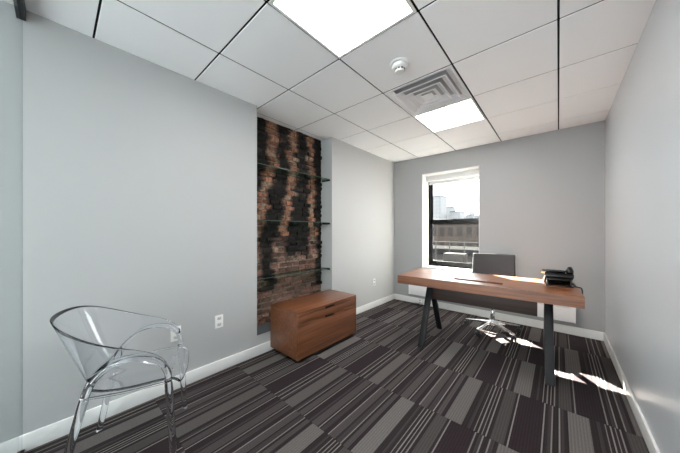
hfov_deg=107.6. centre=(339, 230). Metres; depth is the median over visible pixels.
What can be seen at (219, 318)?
wall outlet
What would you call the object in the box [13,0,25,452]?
glass wall
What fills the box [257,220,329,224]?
glass shelf
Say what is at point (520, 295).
office desk
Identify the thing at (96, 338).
armchair
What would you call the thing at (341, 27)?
recessed light
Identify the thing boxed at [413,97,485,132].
recessed light
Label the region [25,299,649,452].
floor
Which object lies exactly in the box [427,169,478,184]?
roller shade
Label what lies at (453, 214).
tower block
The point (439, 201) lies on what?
tower block
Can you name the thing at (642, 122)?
wall
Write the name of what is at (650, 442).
baseboard
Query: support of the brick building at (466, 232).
on the terrain
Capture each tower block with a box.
[433,195,446,219]
[447,206,455,218]
[450,211,464,218]
[462,209,477,218]
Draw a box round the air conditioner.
[443,252,466,262]
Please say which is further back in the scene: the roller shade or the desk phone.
the roller shade
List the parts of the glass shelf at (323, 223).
glass pane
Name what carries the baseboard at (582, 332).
attached to the wall at (542, 195)
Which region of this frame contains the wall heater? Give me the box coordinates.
[409,285,575,323]
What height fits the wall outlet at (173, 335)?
0.115 m
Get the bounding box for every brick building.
[433,223,478,246]
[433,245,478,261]
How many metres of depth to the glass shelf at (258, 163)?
2.99 m
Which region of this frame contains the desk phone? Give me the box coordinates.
[541,267,582,293]
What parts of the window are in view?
sash, sill, frame, sash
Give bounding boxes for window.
[422,165,478,272]
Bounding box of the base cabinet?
[270,289,355,361]
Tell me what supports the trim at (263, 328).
attached to the wall at (128, 181)
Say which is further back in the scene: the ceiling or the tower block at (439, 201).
the tower block at (439, 201)
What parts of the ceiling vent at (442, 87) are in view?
plate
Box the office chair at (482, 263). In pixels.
[464,253,521,341]
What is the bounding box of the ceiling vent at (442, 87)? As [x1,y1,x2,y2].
[384,65,471,115]
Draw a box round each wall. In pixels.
[0,0,393,442]
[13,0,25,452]
[257,117,321,325]
[394,120,604,331]
[605,0,679,452]
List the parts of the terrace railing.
rail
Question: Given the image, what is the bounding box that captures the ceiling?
[3,0,655,162]
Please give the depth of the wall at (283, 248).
3.06 m
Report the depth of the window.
4.34 m
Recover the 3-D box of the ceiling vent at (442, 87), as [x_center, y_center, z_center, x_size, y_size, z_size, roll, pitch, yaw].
[0.829,-1.288,2.336,0.598,0.071,0.598,0,0,41]
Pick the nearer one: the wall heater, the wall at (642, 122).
the wall at (642, 122)
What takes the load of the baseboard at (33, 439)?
attached to the wall at (128, 181)
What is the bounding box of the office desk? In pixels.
[398,268,584,386]
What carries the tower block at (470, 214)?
on the terrain
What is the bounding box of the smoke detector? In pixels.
[390,57,408,74]
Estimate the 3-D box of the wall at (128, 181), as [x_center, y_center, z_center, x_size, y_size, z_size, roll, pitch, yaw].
[-1.056,-0.004,2.631,0.442,2.540,6.063,0,0,41]
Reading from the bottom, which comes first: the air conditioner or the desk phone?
the desk phone
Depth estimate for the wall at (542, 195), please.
3.28 m
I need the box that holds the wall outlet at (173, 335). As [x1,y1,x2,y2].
[171,325,180,341]
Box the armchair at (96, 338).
[50,306,188,452]
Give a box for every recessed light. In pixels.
[268,0,416,58]
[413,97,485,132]
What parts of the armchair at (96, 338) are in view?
leg, leg, backrest, rail, arm, seat, arm, leg, leg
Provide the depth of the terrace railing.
7.29 m
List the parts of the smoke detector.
mounting plate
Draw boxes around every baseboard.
[0,294,394,452]
[395,294,603,340]
[604,332,659,452]
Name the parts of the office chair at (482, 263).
leg, leg, backrest, leg, leg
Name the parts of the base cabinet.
panel, drawer, drawer, panel, panel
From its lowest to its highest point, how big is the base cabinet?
0.492 m
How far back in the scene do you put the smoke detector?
1.86 m
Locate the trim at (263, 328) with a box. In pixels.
[257,322,269,334]
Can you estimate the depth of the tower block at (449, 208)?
226.18 m
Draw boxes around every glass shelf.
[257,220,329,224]
[257,267,329,279]
[258,163,329,181]
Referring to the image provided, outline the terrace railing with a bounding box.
[433,241,478,262]
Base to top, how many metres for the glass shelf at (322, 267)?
0.028 m
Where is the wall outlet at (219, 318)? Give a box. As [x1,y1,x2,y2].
[215,314,222,328]

